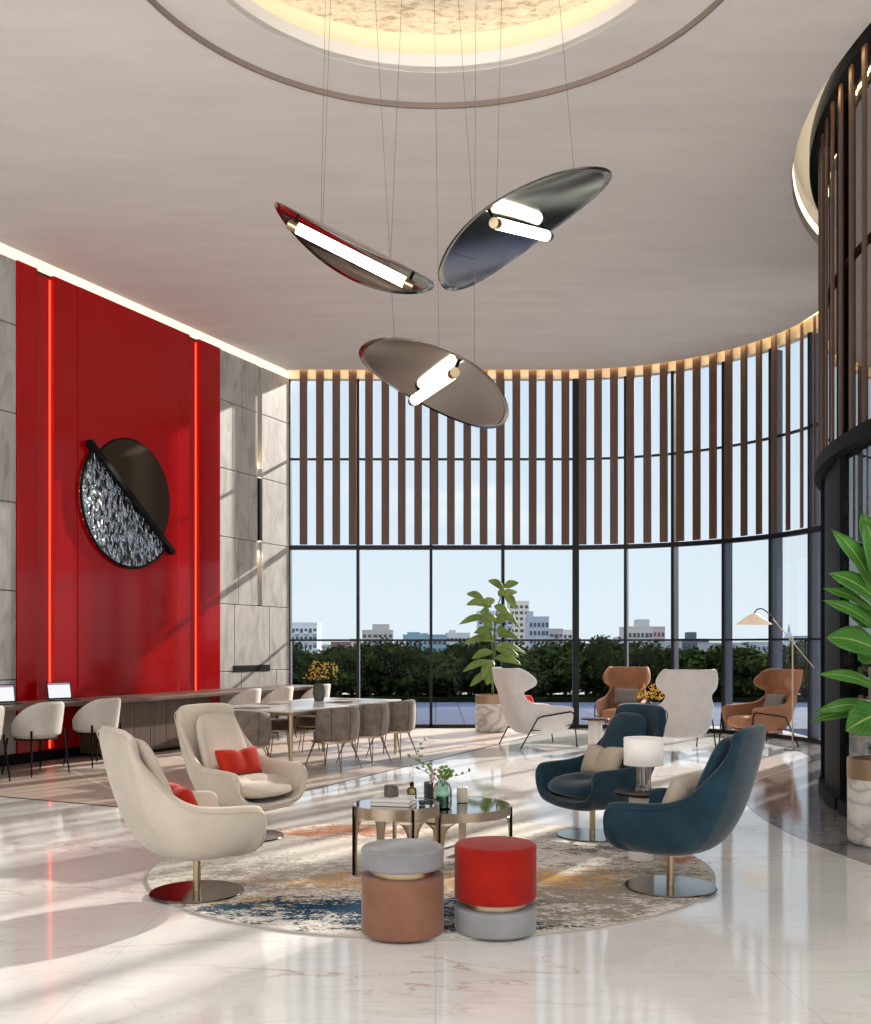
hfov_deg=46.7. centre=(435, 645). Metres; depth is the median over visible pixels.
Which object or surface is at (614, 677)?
chair
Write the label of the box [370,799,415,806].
book
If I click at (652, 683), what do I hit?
tree
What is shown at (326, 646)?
building
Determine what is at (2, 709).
counter chair
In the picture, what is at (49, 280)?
light strip
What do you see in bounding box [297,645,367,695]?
tree
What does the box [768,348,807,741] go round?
window
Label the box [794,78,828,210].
ceiling
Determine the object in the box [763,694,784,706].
cushion
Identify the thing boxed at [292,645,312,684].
tree
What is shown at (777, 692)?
cushion
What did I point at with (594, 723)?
side table
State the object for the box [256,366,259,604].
trim
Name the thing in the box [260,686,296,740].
counter chair
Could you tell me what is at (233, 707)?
placemat
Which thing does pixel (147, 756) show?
cushion
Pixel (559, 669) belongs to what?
tree
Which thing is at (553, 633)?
building
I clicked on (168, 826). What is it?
lounge chair
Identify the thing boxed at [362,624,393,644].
building
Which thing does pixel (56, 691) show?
laptop
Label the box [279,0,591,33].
ceiling panel
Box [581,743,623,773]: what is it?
cushion
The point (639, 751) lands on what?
table lamp
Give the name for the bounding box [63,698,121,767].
counter chair
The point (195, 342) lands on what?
light strip
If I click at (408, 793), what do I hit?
bottle
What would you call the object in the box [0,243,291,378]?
light
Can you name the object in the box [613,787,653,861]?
side table
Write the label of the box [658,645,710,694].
tree
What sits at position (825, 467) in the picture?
column
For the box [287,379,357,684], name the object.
window
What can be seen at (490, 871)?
cushion
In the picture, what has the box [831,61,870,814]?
window
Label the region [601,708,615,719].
seat cushion
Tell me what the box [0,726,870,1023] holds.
floor
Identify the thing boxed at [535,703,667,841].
lounge chair
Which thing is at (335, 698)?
placemat
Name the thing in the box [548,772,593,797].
seat cushion
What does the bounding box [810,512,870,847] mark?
potted plant
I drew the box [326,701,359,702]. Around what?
placemat
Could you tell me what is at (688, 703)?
chair
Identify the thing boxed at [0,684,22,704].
laptop
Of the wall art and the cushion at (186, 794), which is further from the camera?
the wall art
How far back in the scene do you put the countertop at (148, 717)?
14.58 m
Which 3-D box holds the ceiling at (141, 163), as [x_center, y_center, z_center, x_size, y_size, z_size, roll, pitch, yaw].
[0.977,-5.370,9.005,26.045,0.420,19.710,0,0,0]
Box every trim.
[0,734,538,806]
[38,274,196,750]
[49,730,536,789]
[147,0,723,108]
[227,0,644,71]
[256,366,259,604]
[289,313,817,380]
[329,694,806,701]
[809,23,870,209]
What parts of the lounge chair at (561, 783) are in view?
plate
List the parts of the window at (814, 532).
sill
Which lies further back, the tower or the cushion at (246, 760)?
the tower
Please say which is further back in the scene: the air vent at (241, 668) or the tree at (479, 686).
the tree at (479, 686)
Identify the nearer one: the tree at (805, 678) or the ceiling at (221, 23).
the ceiling at (221, 23)
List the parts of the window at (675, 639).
sill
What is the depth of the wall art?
14.96 m
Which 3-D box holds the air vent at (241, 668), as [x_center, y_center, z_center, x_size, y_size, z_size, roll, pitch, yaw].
[-3.255,0.395,17.966,0.016,0.110,1.105,0,0,25]
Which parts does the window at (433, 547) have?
sill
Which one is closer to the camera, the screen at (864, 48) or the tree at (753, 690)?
the screen at (864, 48)
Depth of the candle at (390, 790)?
6.83 m
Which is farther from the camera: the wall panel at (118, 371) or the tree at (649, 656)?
the tree at (649, 656)
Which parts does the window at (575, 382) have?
sill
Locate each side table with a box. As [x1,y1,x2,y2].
[581,717,609,744]
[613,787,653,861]
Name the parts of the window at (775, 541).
sill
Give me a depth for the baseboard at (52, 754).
13.60 m
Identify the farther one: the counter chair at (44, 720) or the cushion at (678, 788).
the counter chair at (44, 720)
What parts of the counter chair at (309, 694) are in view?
backrest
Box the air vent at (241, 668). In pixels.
[233,665,269,671]
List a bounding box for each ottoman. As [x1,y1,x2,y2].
[361,838,443,942]
[454,836,536,939]
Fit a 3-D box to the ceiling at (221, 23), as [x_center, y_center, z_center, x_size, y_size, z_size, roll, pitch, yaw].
[0.000,-5.232,7.250,5.200,0.055,5.200,0,0,0]
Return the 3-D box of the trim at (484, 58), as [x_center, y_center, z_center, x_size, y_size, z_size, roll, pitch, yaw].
[0.000,-5.290,7.250,3.920,0.160,3.920,0,0,0]
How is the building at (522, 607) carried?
on the ground at (571, 691)
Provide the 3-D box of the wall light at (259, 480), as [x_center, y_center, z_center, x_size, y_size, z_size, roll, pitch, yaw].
[-3.167,-2.455,18.187,0.050,1.152,0.110,0,0,25]
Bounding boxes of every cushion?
[135,738,173,794]
[168,782,197,805]
[196,713,246,769]
[215,746,261,774]
[238,773,292,798]
[361,838,443,874]
[454,836,536,907]
[524,695,533,702]
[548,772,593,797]
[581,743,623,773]
[600,712,645,768]
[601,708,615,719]
[614,688,638,703]
[615,685,640,706]
[662,773,701,802]
[694,735,732,790]
[727,715,751,727]
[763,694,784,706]
[773,690,788,703]
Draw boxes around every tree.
[292,641,343,695]
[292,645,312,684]
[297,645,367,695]
[319,641,396,695]
[353,636,429,695]
[388,642,461,696]
[414,649,474,695]
[439,641,506,695]
[462,641,548,695]
[505,643,570,695]
[528,641,594,695]
[558,634,633,696]
[585,636,670,696]
[635,642,664,695]
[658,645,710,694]
[682,644,752,696]
[704,642,767,696]
[739,641,806,696]
[783,648,806,695]
[787,640,806,693]
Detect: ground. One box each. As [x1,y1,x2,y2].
[342,691,591,693]
[416,702,806,735]
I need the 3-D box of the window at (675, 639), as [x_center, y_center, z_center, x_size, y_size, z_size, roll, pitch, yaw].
[4.715,-1.745,18.268,0.284,6.590,1.059,0,0,-41]
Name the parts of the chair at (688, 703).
frame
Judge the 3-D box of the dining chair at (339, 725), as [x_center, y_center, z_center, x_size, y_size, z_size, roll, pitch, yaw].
[-1.256,1.147,12.646,0.621,0.800,0.687,0,0,25]
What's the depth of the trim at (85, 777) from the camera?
14.12 m
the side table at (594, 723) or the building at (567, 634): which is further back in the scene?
the building at (567, 634)
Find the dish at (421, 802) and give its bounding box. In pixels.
[418,800,425,804]
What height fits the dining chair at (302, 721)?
0.521 m
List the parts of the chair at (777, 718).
frame, frame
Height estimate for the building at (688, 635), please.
15.568 m
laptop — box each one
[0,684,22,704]
[46,682,79,700]
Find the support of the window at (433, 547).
on the floor
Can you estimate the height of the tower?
17.204 m
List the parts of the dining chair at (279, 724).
seat frame, seat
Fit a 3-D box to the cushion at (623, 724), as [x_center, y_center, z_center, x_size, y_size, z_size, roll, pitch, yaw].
[1.524,0.832,8.330,0.286,0.562,0.514,0,0,-29]
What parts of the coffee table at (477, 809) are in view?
leg, leg, leg, glass, leg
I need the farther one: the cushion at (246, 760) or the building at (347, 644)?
the building at (347, 644)
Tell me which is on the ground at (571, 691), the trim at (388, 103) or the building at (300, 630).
the building at (300, 630)
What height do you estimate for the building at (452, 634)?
16.396 m
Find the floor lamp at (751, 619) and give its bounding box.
[735,608,813,750]
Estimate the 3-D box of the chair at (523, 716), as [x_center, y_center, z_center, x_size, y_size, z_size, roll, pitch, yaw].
[1.487,0.943,15.670,1.177,1.225,0.885,0,0,-20]
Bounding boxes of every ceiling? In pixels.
[0,0,870,369]
[156,0,714,102]
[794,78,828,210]
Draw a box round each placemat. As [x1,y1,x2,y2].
[233,707,269,708]
[255,702,291,704]
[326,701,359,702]
[335,698,365,699]
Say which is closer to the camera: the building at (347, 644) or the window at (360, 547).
the window at (360, 547)
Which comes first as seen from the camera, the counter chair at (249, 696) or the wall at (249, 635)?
the counter chair at (249, 696)
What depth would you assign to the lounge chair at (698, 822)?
6.09 m
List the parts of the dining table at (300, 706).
leg, leg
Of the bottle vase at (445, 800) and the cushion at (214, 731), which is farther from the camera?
the cushion at (214, 731)
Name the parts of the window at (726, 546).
sill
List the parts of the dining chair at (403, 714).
seat frame, backrest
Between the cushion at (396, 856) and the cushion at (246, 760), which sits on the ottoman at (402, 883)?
the cushion at (396, 856)
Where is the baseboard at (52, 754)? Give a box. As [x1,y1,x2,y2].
[0,746,83,766]
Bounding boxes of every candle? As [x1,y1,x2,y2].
[384,784,398,796]
[457,785,467,802]
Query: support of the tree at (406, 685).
on the ground at (442, 712)
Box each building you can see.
[292,622,321,654]
[322,645,330,651]
[331,642,353,647]
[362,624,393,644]
[403,632,446,652]
[446,630,469,647]
[476,611,512,644]
[507,601,528,647]
[525,611,548,651]
[549,629,562,644]
[563,630,571,641]
[619,619,652,647]
[653,626,664,638]
[653,641,681,651]
[682,632,708,650]
[697,643,751,651]
[741,642,767,653]
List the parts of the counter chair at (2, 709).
backrest, leg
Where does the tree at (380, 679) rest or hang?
on the ground at (442, 712)
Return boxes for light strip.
[49,280,50,747]
[195,342,195,689]
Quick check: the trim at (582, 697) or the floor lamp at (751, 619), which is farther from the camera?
the trim at (582, 697)
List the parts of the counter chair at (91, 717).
leg, seat, leg, backrest, leg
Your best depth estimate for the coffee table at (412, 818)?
6.71 m
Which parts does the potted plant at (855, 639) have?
pot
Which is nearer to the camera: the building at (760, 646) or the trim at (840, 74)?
the trim at (840, 74)
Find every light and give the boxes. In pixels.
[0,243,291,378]
[251,0,619,54]
[257,477,261,541]
[274,0,433,293]
[359,0,508,428]
[438,0,611,290]
[793,169,817,233]
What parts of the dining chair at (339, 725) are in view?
leg, seat frame, backrest, leg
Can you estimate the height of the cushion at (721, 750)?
0.562 m
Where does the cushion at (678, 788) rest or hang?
on the lounge chair at (698, 822)
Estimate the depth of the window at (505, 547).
19.05 m
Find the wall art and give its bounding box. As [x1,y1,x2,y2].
[79,438,175,568]
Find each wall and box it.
[0,254,15,754]
[0,271,287,680]
[220,349,288,718]
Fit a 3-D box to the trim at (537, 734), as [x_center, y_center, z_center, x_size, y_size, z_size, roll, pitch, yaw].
[-1.979,1.547,15.117,4.723,0.006,10.704,0,0,25]
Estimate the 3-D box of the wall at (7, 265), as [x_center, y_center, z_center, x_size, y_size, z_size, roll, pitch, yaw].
[-9.030,-1.817,5.623,0.050,6.443,16.728,0,0,25]
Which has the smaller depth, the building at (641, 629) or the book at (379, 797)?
the book at (379, 797)
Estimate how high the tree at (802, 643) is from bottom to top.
1.959 m
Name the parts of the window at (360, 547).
sill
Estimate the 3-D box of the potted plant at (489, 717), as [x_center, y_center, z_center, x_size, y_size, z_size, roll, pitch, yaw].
[1.028,0.167,18.300,1.228,2.767,0.603,0,0,0]
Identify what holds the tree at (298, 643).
on the ground at (442, 712)
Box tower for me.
[783,624,794,646]
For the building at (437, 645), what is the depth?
334.03 m
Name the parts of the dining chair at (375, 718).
leg, seat frame, backrest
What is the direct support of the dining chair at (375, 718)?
on the floor
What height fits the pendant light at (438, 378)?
4.078 m
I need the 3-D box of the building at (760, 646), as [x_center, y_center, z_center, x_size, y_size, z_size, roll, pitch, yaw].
[128.927,4.435,403.960,9.121,12.229,14.160,0,0,0]
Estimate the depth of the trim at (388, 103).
9.22 m
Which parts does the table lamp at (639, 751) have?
stem, lamp shade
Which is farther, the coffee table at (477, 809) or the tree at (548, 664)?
the tree at (548, 664)
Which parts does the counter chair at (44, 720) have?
leg, leg, seat, seat frame, backrest, leg, leg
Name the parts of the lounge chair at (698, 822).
plate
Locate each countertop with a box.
[2,685,315,756]
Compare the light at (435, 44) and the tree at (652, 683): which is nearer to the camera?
the light at (435, 44)
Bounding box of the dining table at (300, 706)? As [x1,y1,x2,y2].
[231,697,400,761]
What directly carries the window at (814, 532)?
on the floor
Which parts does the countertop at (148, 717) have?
door, door, door, door, door, door, panel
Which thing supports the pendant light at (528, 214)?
hanging from the ceiling panel at (416, 16)
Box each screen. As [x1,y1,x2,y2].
[300,315,815,544]
[818,43,866,454]
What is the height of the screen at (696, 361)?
3.285 m
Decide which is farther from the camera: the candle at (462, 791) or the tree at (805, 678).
the tree at (805, 678)
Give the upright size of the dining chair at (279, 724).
0.521 m
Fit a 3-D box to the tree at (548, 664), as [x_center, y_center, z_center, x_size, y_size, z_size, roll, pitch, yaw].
[2.838,0.774,29.480,2.603,1.810,2.049,0,0,-10]
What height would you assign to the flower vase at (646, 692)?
0.458 m
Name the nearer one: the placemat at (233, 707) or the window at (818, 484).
the window at (818, 484)
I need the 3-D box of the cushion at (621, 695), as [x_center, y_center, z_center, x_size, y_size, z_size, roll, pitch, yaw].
[3.389,0.890,17.919,0.435,0.268,0.161,0,0,23]
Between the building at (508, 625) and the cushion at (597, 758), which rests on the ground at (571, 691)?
the building at (508, 625)
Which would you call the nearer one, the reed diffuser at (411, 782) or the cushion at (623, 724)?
the reed diffuser at (411, 782)
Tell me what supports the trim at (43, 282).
attached to the wall at (39, 273)
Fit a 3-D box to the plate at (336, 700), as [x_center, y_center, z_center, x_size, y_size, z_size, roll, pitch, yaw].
[-1.234,0.748,13.654,0.250,0.018,0.250,0,0,0]
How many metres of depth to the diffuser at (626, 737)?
7.29 m
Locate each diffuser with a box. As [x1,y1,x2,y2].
[407,764,416,798]
[626,737,662,738]
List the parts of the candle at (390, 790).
lid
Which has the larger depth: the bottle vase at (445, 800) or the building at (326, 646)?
the building at (326, 646)
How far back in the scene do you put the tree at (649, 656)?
28.59 m
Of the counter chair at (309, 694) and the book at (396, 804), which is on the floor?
the counter chair at (309, 694)
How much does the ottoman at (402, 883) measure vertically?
0.462 m
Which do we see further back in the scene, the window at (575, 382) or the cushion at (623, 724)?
the window at (575, 382)
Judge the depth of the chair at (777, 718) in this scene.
15.70 m
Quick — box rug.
[146,821,715,939]
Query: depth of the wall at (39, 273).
17.22 m
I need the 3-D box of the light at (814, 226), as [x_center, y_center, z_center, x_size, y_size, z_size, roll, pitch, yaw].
[4.491,-5.325,11.460,0.805,0.090,6.273,0,0,24]
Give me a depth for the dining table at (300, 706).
12.77 m
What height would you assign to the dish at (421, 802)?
0.030 m
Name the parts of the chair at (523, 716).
frame, frame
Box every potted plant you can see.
[458,579,525,732]
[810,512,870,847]
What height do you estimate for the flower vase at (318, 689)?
0.558 m
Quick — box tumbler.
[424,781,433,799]
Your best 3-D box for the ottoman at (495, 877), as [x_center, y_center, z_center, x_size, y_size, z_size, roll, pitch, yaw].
[0.325,1.302,5.480,0.448,0.468,0.448,0,0,42]
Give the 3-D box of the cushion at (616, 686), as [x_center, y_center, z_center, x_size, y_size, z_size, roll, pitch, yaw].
[3.431,0.910,18.024,0.475,0.414,0.162,0,0,22]
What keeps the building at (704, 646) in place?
on the ground at (571, 691)
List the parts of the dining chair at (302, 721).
seat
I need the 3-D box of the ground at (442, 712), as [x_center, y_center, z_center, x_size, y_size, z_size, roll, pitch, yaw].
[7.500,1.715,22.500,75.000,0.270,16.000,0,0,0]
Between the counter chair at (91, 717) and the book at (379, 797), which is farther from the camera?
the counter chair at (91, 717)
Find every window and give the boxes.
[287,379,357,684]
[356,379,430,727]
[430,409,502,727]
[501,379,575,727]
[572,379,624,727]
[624,376,671,666]
[671,371,722,732]
[721,361,769,736]
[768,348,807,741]
[807,332,820,743]
[815,482,820,778]
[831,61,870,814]
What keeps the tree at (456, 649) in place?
on the ground at (442, 712)
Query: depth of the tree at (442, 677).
28.84 m
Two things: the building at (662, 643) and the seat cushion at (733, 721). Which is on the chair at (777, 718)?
the seat cushion at (733, 721)
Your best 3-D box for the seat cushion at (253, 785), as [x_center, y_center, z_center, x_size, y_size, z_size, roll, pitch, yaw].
[-1.516,1.121,8.139,0.702,0.168,0.680,0,0,36]
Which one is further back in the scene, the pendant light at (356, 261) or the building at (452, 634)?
the building at (452, 634)
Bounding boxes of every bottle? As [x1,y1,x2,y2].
[407,786,416,798]
[433,779,451,808]
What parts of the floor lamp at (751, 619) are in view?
lamp shade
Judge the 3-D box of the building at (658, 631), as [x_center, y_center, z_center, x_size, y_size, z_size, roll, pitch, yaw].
[72.361,2.111,333.960,3.965,16.878,14.160,0,0,0]
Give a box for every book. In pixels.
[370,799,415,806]
[372,794,414,802]
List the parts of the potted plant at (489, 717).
stem, pot, stem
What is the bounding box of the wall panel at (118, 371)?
[14,260,219,753]
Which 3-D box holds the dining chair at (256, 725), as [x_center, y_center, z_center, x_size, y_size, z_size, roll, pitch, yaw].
[-2.274,1.147,11.989,0.687,0.800,0.621,0,0,25]
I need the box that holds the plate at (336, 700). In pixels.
[336,700,352,701]
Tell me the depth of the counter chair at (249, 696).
15.72 m
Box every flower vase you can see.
[303,661,337,700]
[636,684,663,703]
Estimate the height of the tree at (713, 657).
1.697 m
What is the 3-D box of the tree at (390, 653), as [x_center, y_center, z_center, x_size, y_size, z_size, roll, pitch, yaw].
[-1.315,0.693,29.627,2.673,1.979,2.012,0,0,-6]
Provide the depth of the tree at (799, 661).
28.52 m
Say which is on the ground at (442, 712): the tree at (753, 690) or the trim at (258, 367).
the tree at (753, 690)
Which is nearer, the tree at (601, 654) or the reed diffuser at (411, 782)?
the reed diffuser at (411, 782)
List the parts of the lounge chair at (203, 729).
plate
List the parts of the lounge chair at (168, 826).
plate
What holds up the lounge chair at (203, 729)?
on the rug
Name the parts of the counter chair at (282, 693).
backrest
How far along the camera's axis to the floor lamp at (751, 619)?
15.04 m
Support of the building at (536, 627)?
on the ground at (571, 691)
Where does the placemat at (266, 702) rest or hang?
on the dining table at (300, 706)
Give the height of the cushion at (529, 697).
0.266 m
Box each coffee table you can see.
[352,798,439,875]
[393,796,511,867]
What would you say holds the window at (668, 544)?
on the floor
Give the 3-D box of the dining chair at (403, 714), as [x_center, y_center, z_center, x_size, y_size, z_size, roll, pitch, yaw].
[-0.579,1.147,14.086,0.621,0.800,0.687,0,0,25]
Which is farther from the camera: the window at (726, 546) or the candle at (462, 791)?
the window at (726, 546)
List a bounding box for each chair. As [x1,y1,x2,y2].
[0,705,10,781]
[1,701,69,777]
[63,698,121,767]
[96,725,266,903]
[174,703,307,841]
[227,688,260,704]
[234,710,270,757]
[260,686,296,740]
[300,684,330,730]
[304,705,361,772]
[336,702,390,765]
[366,699,417,759]
[492,667,577,748]
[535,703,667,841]
[594,666,650,727]
[603,723,767,897]
[656,669,717,746]
[719,669,802,745]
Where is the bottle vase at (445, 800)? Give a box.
[407,738,469,808]
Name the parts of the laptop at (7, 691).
lid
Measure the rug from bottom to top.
0.012 m
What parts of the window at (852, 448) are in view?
sill, pane, pane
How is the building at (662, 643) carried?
on the ground at (571, 691)
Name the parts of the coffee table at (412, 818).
leg, leg, glass, leg, leg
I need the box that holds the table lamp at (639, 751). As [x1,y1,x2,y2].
[624,736,663,791]

